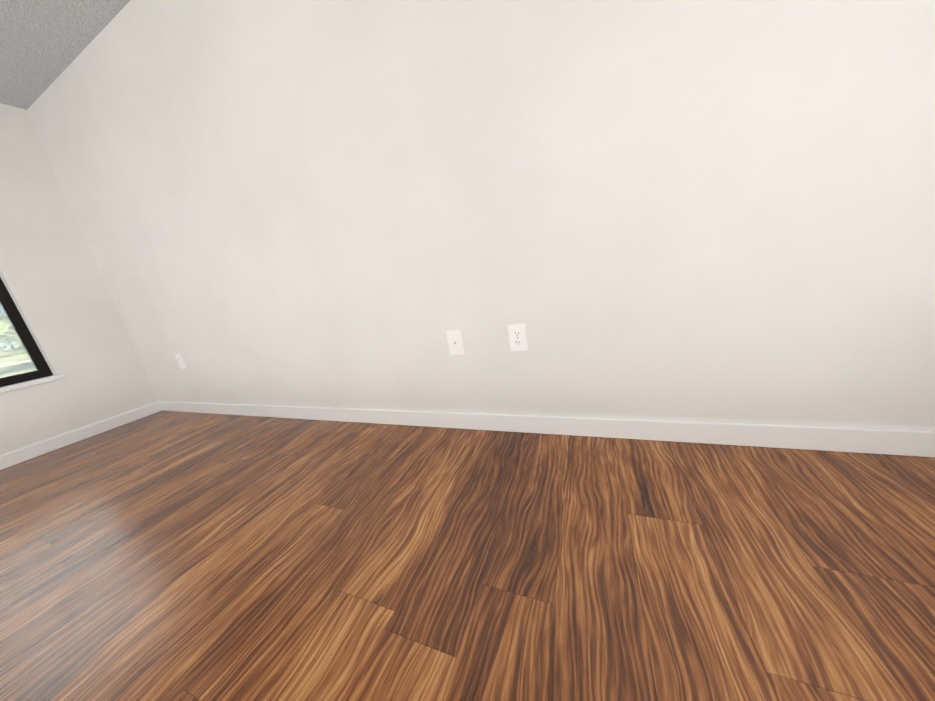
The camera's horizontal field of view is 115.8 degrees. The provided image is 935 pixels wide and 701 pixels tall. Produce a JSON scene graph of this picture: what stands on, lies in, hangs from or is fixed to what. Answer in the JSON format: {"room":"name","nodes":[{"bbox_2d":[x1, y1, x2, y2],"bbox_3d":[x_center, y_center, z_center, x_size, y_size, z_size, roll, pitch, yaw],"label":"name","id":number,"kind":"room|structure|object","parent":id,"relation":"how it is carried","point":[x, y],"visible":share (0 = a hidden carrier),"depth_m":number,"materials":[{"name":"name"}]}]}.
{"room":"empty room","nodes":[
{"label":"empty room","id":0,"kind":"room"},
{"bbox_2d":[0,0,129,109],"bbox_3d":[-1.675,-1.371,-0.534,5.230,0.100,4.200,-3,16,23],"label":"ceiling","id":1,"kind":"structure","parent":0,"point":[44,44],"depth_m":1.67,"materials":[{"name":"white paint"}]},
{"bbox_2d":[0,103,158,455],"bbox_3d":[-3.821,-0.037,0.761,0.150,2.440,4.200,-3,16,23],"label":"wall","id":2,"kind":"structure","parent":0,"point":[51,276],"depth_m":2.23,"materials":[{"name":"paint"}]},
{"bbox_2d":[0,277,52,386],"bbox_3d":[-3.640,-0.241,1.270,0.080,1.460,1.830,-3,16,23],"label":"window","id":3,"kind":"structure","parent":2,"relation":"in","point":[20,329],"depth_m":2.13,"materials":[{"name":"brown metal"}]},
{"bbox_2d":[0,374,64,392],"bbox_3d":[-3.458,0.467,1.430,0.105,0.032,1.875,-3,16,23],"label":"window sill","id":4,"kind":"structure","parent":2,"relation":"attached to","point":[28,383],"depth_m":2.11,"materials":[{"name":"white wood"}]},
{"bbox_2d":[0,403,159,469],"bbox_3d":[-3.359,0.916,1.530,0.017,0.092,2.696,-3,16,23],"label":"baseboard","id":5,"kind":"structure","parent":2,"relation":"attached to","point":[7,460],"depth_m":2.27,"materials":[{"name":"white wood"}]},
{"bbox_2d":[0,411,934,700],"bbox_3d":[-1.285,1.057,0.100,5.230,0.100,4.200,-3,16,23],"label":"floor","id":6,"kind":"structure","parent":0,"point":[168,555],"depth_m":0.82,"materials":[{"name":"brown wood"}]},
{"bbox_2d":[27,0,934,430],"bbox_3d":[-0.689,-0.746,1.553,5.080,2.440,0.150,-3,16,23],"label":"wall","id":7,"kind":"structure","parent":0,"point":[697,210],"depth_m":1.17,"materials":[{"name":"paint"}]},
{"bbox_2d":[175,354,186,368],"bbox_3d":[-2.344,0.088,2.398,0.078,0.124,0.012,-3,16,23],"label":"electrical outlet","id":8,"kind":"object","parent":7,"relation":"attached to","point":[180,360],"visible":1,"depth_m":2.39,"materials":[{"name":"white plastic"}]},
{"bbox_2d":[446,330,464,354],"bbox_3d":[-0.060,-0.038,1.438,0.078,0.124,0.016,-3,16,23],"label":"outlet plate","id":9,"kind":"object","parent":7,"relation":"attached to","point":[455,342],"visible":1,"depth_m":1.44,"materials":[{"name":"white plastic"}]},
{"bbox_2d":[508,323,527,350],"bbox_3d":[0.226,-0.058,1.319,0.078,0.124,0.012,-3,16,23],"label":"electrical outlet","id":10,"kind":"object","parent":7,"relation":"attached to","point":[517,337],"visible":1,"depth_m":1.32,"materials":[{"name":"white plastic"}]},
{"bbox_2d":[156,401,934,456],"bbox_3d":[-0.608,0.404,1.800,4.930,0.092,0.017,-3,16,23],"label":"baseboard","id":11,"kind":"structure","parent":7,"relation":"attached to","point":[906,442],"depth_m":1.24,"materials":[{"name":"white wood"}]},
{"label":"outside","id":12,"kind":"structure","parent":0,"visible":0},
{"bbox_2d":[0,350,35,377],"bbox_3d":[-121.881,7.985,48.864,255.260,0.300,300.000,-3,16,23],"label":"ground","id":13,"kind":"structure","parent":12,"point":[20,369],"depth_m":14.85,"materials":[{"name":"green plant"}]},
{"bbox_2d":[0,312,26,353],"bbox_3d":[-55.099,-5.961,33.091,8.469,13.771,10.618,-3,16,23],"label":"tree","id":14,"kind":"object","parent":13,"relation":"on","point":[8,339],"depth_m":33.62,"materials":[{"name":"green plant"}]},
{"bbox_2d":[0,358,30,365],"bbox_3d":[-32.630,3.254,11.504,7.000,0.020,300.000,-3,16,23],"label":"path","id":15,"kind":"structure","parent":13,"relation":"on","point":[16,362],"depth_m":18.93,"materials":[{"name":"grey"}]}
]}

